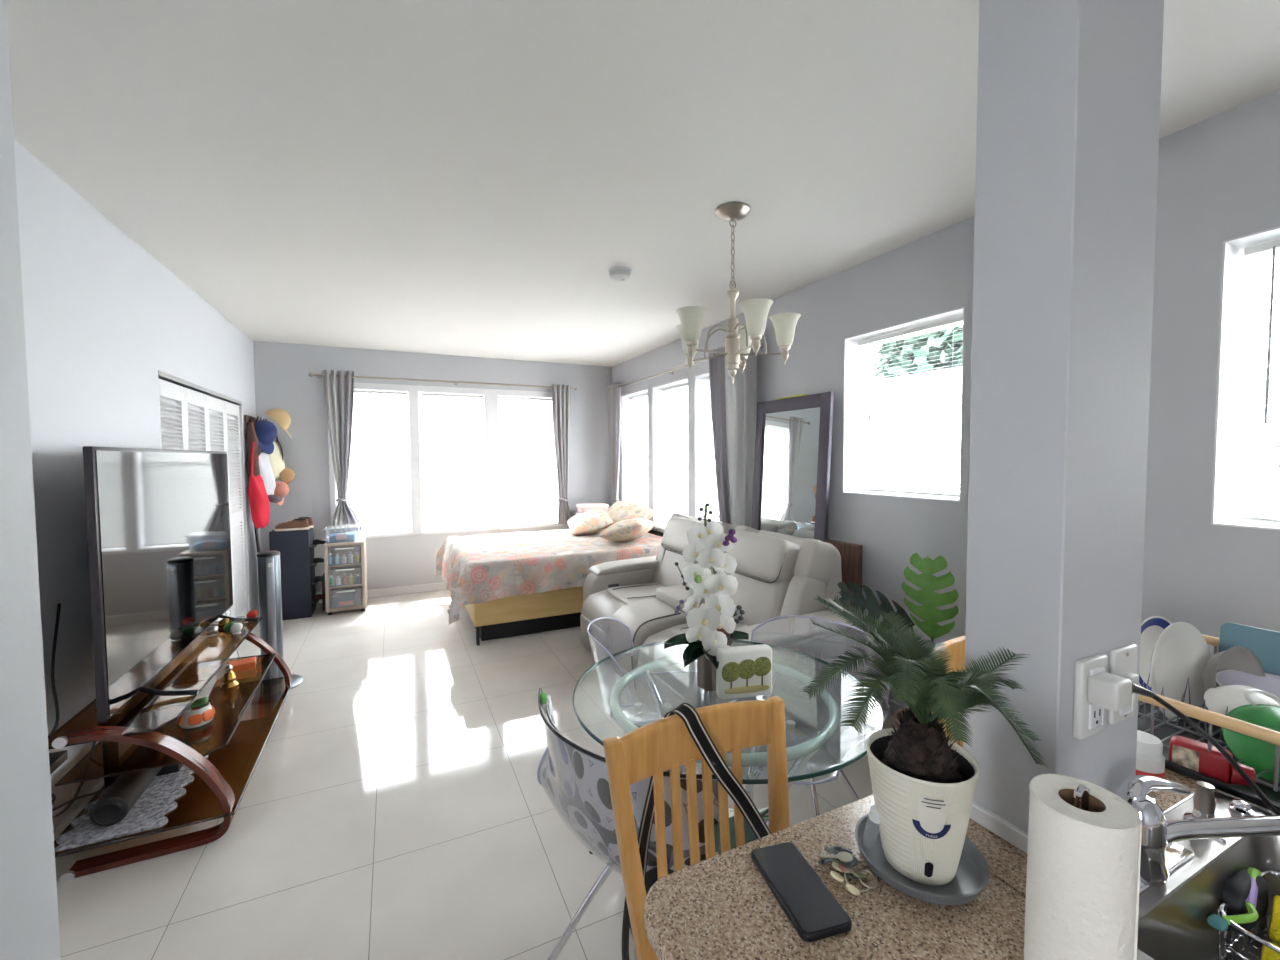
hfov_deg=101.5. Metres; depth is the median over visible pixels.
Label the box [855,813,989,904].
saucer
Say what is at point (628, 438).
window
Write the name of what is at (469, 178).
ceiling
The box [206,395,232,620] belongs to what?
door
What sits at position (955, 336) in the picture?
tree
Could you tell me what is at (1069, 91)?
wall pillar
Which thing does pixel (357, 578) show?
bottle
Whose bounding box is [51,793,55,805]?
power cable
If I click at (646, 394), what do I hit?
window pane
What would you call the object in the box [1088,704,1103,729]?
socket
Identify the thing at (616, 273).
smoke detector
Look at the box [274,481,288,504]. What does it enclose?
cap
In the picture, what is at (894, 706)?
baseboard
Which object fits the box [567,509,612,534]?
pillow
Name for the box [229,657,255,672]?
box
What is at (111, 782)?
power cable
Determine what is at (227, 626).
ornament
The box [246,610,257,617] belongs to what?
ornament
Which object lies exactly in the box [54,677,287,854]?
glass shelf
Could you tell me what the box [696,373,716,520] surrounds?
window
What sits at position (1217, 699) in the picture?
bowl
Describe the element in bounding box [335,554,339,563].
bottle
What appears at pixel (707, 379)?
window pane
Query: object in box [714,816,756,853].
cloth
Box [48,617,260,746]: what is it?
glass shelf
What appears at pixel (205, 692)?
paper sheet
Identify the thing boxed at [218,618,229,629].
ornament
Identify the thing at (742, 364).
socket
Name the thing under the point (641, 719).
shell chair
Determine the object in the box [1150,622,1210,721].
plate
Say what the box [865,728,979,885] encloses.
pot
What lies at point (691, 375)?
window frame
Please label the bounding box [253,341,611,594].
wall
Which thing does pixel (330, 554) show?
bottle
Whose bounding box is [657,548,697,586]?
cushion
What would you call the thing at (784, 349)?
socket
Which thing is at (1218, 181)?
wall
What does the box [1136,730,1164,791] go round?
pill bottle
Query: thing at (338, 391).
curtain
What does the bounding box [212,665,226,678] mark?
paper sheet
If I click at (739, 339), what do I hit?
chandelier
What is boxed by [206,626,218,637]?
ornament
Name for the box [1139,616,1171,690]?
plate
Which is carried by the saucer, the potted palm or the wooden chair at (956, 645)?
the potted palm
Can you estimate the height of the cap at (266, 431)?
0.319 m
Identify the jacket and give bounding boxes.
[246,416,259,480]
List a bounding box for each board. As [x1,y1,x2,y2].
[825,539,862,623]
[1218,623,1279,675]
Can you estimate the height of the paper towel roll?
0.248 m
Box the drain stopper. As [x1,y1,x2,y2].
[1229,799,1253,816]
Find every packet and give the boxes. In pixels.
[329,532,354,541]
[339,601,352,605]
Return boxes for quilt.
[436,528,662,624]
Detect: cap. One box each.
[255,420,276,453]
[265,409,291,437]
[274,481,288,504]
[280,467,294,483]
[868,805,879,823]
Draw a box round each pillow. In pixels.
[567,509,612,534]
[600,518,654,541]
[605,501,654,528]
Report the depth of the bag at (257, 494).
4.75 m
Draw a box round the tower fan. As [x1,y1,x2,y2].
[257,551,303,688]
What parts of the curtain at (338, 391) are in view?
panel, lining panel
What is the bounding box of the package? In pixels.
[1169,735,1255,786]
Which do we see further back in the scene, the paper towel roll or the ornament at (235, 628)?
the ornament at (235, 628)
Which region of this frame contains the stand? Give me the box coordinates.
[48,617,291,882]
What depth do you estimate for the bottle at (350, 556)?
5.09 m
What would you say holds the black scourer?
in the sink caddy
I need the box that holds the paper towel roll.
[1024,774,1141,959]
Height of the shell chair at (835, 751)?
0.822 m
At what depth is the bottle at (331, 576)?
5.03 m
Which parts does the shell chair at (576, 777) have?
leg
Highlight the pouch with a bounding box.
[268,495,281,502]
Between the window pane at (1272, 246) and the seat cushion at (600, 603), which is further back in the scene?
the seat cushion at (600, 603)
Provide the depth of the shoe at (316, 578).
5.08 m
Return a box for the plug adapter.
[1087,672,1131,711]
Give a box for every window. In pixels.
[335,388,411,535]
[418,391,487,531]
[497,395,558,526]
[622,389,647,504]
[653,379,687,528]
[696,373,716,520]
[843,307,963,501]
[1211,226,1279,529]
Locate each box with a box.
[113,764,183,782]
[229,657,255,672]
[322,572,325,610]
[332,592,356,606]
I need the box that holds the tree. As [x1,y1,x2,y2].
[873,325,962,379]
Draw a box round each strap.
[254,526,259,552]
[622,703,771,959]
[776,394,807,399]
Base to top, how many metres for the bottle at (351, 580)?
0.092 m
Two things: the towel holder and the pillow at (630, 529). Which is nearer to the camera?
the towel holder
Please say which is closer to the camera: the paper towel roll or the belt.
the paper towel roll
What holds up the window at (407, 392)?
in the wall at (283, 381)
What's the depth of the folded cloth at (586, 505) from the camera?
6.29 m
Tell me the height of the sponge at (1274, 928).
0.090 m
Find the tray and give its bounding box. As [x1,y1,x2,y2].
[1137,700,1279,810]
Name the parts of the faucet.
lever, deck plate, spout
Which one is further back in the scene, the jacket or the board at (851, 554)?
the jacket
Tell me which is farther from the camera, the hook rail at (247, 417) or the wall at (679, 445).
the wall at (679, 445)
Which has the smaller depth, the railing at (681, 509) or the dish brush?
the dish brush
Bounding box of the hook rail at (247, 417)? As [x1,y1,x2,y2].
[245,415,266,423]
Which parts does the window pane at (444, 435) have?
head rail, rail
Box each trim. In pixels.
[158,370,241,404]
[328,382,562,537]
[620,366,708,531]
[970,801,1027,853]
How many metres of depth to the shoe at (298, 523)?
4.91 m
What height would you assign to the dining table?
0.741 m
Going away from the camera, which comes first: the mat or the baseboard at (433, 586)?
the mat
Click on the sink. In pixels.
(1173, 924)
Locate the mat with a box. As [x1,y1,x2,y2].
[54,755,207,851]
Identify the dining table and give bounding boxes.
[572,640,882,941]
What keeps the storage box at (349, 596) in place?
in the tower
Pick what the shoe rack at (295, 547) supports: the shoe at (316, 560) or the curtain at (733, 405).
the shoe at (316, 560)
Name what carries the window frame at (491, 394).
attached to the wall at (283, 381)
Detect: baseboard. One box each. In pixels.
[53,606,258,840]
[318,582,445,602]
[882,696,956,743]
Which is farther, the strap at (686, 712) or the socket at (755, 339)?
the socket at (755, 339)
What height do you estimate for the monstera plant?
1.037 m
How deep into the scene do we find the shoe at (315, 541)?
5.07 m
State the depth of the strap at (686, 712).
1.09 m
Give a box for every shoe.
[274,518,309,530]
[288,517,313,527]
[313,539,326,544]
[313,558,323,562]
[314,576,324,580]
[315,594,324,599]
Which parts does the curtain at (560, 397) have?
panel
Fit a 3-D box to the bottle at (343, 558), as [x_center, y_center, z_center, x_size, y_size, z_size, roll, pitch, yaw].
[-2.875,0.767,5.081,0.042,0.080,0.041,-2,3,-25]
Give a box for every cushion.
[581,590,625,662]
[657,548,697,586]
[729,571,789,625]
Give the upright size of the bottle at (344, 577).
0.105 m
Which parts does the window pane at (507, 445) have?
head rail, rail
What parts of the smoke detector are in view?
plate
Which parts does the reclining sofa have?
armrest, seat, console trim, console lid, seat, backrest, armrest, backrest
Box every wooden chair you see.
[603,696,789,959]
[919,636,964,747]
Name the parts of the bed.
foot rail, leg, rail, headboard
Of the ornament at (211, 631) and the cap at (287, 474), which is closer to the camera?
the ornament at (211, 631)
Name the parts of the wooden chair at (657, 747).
post, crest rail, post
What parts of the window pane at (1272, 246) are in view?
rail, head rail, ladder cord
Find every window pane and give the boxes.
[346,390,409,533]
[420,393,484,528]
[498,396,555,524]
[630,393,647,506]
[662,383,687,524]
[706,378,718,520]
[857,316,962,496]
[1233,239,1279,522]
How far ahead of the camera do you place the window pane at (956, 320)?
2.99 m
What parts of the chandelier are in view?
lamp shade, lamp shade, arm, arm, chain, arm, lamp shade, lamp shade, arm, lamp shade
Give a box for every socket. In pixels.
[685,353,694,370]
[686,341,696,360]
[739,356,746,372]
[750,335,761,355]
[779,345,789,363]
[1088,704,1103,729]
[1090,666,1104,675]
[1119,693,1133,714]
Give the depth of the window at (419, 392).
6.07 m
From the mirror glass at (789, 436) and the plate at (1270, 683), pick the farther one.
the mirror glass at (789, 436)
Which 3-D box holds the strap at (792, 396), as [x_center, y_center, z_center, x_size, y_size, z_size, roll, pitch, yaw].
[1.054,-0.578,3.640,0.040,0.011,0.280,-2,3,-25]
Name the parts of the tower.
drawer, handle, drawer, drawer, handle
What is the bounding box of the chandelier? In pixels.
[676,202,800,382]
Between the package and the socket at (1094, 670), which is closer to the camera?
the socket at (1094, 670)
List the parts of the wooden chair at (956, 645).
crest rail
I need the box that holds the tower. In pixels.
[324,537,367,614]
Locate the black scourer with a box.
[1222,869,1267,934]
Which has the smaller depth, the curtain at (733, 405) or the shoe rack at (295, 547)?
the curtain at (733, 405)
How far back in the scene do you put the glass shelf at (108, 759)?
2.23 m
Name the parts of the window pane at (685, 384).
head rail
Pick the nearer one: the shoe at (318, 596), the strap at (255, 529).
the strap at (255, 529)
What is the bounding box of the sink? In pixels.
[1137,788,1279,959]
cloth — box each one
[576,503,608,508]
[577,508,606,512]
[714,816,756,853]
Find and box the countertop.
[644,768,1196,959]
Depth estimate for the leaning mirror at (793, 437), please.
3.61 m
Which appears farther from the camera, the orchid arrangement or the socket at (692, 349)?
the socket at (692, 349)
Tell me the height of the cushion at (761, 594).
0.418 m
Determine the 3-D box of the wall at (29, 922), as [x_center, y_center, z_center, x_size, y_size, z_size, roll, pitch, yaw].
[-0.918,0.172,0.071,0.808,2.660,0.900,-2,3,-25]
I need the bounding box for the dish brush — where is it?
[1207,867,1261,930]
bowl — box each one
[1202,646,1264,690]
[1204,685,1279,714]
[1222,704,1279,782]
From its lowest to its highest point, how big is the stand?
0.531 m
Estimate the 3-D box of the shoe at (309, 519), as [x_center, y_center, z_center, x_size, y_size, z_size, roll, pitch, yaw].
[-3.307,0.412,5.039,0.280,0.108,0.083,-2,3,-25]
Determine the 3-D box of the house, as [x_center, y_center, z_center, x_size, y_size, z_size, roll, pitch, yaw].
[4.091,-0.055,6.915,0.420,2.750,15.100,-2,3,-25]
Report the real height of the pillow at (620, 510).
0.318 m
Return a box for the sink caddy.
[1217,838,1279,959]
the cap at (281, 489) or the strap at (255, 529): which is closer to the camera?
the strap at (255, 529)
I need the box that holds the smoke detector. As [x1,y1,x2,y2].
[608,267,631,280]
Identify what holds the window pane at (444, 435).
attached to the window at (419, 392)
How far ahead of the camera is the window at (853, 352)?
3.32 m
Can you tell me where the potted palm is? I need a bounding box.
[800,595,1048,885]
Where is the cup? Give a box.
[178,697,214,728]
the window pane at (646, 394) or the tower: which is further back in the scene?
the window pane at (646, 394)
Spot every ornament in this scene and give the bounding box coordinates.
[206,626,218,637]
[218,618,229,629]
[224,622,234,633]
[230,623,242,634]
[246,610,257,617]
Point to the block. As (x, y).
(742, 671)
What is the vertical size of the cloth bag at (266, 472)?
0.676 m
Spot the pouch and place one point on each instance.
(272, 498)
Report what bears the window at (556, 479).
in the wall at (283, 381)
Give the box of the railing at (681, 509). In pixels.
[641,492,718,516]
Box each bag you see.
[248,442,269,528]
[259,452,275,494]
[261,436,284,479]
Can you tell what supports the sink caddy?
hanging from the sink
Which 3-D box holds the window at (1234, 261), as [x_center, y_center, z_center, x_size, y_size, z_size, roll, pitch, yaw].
[2.257,-0.318,1.511,0.214,0.975,0.765,-2,3,-25]
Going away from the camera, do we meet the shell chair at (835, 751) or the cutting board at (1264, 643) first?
the cutting board at (1264, 643)
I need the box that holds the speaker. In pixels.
[89,767,161,826]
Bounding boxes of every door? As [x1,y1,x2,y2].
[158,378,185,449]
[183,387,207,450]
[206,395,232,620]
[224,401,246,617]
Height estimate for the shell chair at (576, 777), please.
0.830 m
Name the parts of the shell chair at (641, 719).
leg, leg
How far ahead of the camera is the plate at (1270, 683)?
1.15 m
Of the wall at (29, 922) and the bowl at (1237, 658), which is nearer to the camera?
the wall at (29, 922)
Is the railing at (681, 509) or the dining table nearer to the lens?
the dining table
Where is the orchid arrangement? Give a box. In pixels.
[664,503,748,691]
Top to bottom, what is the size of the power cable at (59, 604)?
0.456 m
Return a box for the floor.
[55,590,894,959]
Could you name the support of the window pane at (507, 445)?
attached to the window at (556, 479)
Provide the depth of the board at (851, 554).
3.16 m
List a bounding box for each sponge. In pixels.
[1260,942,1279,959]
[1268,895,1279,944]
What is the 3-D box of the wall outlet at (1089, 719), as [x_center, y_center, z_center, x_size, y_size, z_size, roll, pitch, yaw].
[0.669,0.321,0.775,0.070,0.116,0.015,-2,3,-25]
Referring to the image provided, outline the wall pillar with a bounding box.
[963,0,1163,832]
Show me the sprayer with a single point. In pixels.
(1204, 806)
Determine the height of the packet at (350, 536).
0.063 m
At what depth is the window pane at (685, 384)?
5.51 m
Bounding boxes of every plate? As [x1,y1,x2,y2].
[1108,644,1138,724]
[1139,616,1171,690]
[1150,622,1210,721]
[1216,670,1279,697]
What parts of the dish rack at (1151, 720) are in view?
wooden rail, wooden rail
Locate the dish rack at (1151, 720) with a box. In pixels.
[1137,634,1279,810]
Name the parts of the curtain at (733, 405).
lining panel, panel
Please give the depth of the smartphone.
0.71 m
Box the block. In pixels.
[716,644,771,699]
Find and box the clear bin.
[323,523,360,542]
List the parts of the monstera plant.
pot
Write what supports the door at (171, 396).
in the wall at (103, 315)
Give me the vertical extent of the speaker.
0.110 m
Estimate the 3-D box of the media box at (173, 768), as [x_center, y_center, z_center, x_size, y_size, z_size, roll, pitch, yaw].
[-2.211,1.274,2.416,0.222,0.050,0.320,-2,3,-25]
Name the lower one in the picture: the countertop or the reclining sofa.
the countertop
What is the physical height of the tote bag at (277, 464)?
0.556 m
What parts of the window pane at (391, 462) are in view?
head rail, rail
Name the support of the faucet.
on the countertop
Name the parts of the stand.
power strip, post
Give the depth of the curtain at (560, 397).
6.39 m
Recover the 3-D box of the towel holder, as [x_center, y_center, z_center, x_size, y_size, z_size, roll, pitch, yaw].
[0.436,0.437,0.521,0.144,0.275,0.144,-2,3,-25]
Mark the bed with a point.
(510, 616)
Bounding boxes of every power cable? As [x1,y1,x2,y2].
[48,603,60,740]
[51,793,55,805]
[52,780,112,811]
[53,742,95,817]
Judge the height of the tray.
0.018 m
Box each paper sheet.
[192,679,216,702]
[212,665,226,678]
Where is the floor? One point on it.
(394, 805)
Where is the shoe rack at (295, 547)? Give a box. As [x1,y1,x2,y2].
[269,528,319,619]
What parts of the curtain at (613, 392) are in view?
panel, lining panel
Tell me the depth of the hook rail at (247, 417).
4.78 m
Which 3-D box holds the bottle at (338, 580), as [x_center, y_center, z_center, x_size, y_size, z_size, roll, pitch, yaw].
[-2.924,0.973,5.067,0.042,0.080,0.041,-2,3,-25]
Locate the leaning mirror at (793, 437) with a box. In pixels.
[751,391,833,541]
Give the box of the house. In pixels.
[674,316,1279,519]
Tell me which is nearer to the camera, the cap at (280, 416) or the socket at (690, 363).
the socket at (690, 363)
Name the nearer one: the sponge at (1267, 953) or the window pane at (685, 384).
the sponge at (1267, 953)
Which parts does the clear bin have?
lid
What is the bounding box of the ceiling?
[6,0,1279,366]
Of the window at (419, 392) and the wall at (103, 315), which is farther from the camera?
the window at (419, 392)
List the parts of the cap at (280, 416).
crown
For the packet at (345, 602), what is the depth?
5.07 m
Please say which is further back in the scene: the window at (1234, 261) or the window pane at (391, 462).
the window pane at (391, 462)
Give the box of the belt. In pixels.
[276,438,283,459]
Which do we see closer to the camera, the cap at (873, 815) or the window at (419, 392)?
the cap at (873, 815)
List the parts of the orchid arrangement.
flower, flower, flower, flower, flower, flower, flower, flower, stem, flower, flower, flower, flower, flower, flower, flower, flower, flower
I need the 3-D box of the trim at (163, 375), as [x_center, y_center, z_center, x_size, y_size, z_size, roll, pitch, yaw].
[-3.179,-0.652,3.838,0.034,0.030,1.840,-2,3,-25]
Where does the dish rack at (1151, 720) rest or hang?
on the countertop
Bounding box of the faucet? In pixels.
[1114,775,1279,894]
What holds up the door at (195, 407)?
in the wall at (103, 315)
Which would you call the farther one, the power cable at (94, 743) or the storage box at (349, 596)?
the storage box at (349, 596)
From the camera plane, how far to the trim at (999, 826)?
0.82 m
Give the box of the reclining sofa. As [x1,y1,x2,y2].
[580,513,882,752]
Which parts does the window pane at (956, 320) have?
ladder cord, rail, head rail, ladder cord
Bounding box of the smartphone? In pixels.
[751,842,851,941]
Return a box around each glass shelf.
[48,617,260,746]
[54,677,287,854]
[58,653,274,782]
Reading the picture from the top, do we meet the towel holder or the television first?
the television
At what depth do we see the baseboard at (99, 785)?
2.13 m
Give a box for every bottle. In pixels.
[328,553,332,564]
[330,575,333,585]
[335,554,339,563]
[336,576,340,584]
[341,555,346,562]
[342,573,346,583]
[348,552,352,562]
[349,574,353,583]
[354,552,358,561]
[355,574,359,582]
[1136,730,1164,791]
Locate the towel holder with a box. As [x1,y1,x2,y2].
[1074,785,1089,810]
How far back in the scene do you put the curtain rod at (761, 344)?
5.23 m
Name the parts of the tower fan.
panel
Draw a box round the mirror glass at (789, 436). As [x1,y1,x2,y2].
[760,407,819,538]
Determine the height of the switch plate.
0.116 m
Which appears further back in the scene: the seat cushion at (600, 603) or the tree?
the tree
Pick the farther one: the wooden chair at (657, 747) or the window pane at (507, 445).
the window pane at (507, 445)
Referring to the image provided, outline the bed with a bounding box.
[464,530,663,645]
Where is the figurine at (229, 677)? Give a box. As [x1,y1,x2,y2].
[220,665,238,690]
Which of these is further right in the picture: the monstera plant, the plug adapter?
the plug adapter
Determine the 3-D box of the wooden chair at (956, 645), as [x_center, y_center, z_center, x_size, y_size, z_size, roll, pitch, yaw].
[1.040,0.953,1.339,0.427,0.965,0.497,-2,3,-29]
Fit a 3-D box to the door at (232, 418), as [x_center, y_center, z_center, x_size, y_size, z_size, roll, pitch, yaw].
[-3.482,0.327,4.492,0.035,1.960,0.452,-2,3,-25]
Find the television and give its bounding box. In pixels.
[83,446,258,722]
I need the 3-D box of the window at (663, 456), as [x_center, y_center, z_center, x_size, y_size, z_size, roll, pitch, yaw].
[0.409,-0.238,5.431,0.214,1.510,0.760,-2,3,-25]
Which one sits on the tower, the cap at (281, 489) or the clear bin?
the clear bin
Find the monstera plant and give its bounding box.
[838,553,958,735]
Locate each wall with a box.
[0,0,60,959]
[14,139,260,830]
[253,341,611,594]
[348,432,687,525]
[612,89,1279,722]
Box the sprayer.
[1184,781,1215,818]
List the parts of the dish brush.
handle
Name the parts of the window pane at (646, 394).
head rail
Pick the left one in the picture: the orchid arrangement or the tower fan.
the tower fan
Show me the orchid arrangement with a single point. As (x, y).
(711, 625)
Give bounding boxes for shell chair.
[537,688,768,959]
[587,617,709,853]
[728,615,889,815]
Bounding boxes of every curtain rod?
[308,372,577,389]
[618,341,763,387]
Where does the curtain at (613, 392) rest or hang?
hanging from the curtain rod at (761, 344)
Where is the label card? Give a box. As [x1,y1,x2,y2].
[336,533,346,539]
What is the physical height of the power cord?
0.265 m
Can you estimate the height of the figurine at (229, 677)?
0.118 m
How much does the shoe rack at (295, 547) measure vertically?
0.830 m
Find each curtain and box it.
[322,370,361,534]
[552,384,571,524]
[607,383,621,505]
[709,347,755,526]
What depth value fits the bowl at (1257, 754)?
0.98 m
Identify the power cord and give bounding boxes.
[1132,682,1279,814]
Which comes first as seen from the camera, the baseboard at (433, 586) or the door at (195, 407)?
the door at (195, 407)
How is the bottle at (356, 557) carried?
in the tower
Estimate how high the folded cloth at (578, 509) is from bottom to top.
0.055 m
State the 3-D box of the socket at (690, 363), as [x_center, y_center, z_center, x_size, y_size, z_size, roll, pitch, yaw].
[0.254,-0.602,2.655,0.052,0.095,0.052,-2,3,-25]
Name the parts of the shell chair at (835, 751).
leg, leg, leg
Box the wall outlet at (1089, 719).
[1073,653,1107,739]

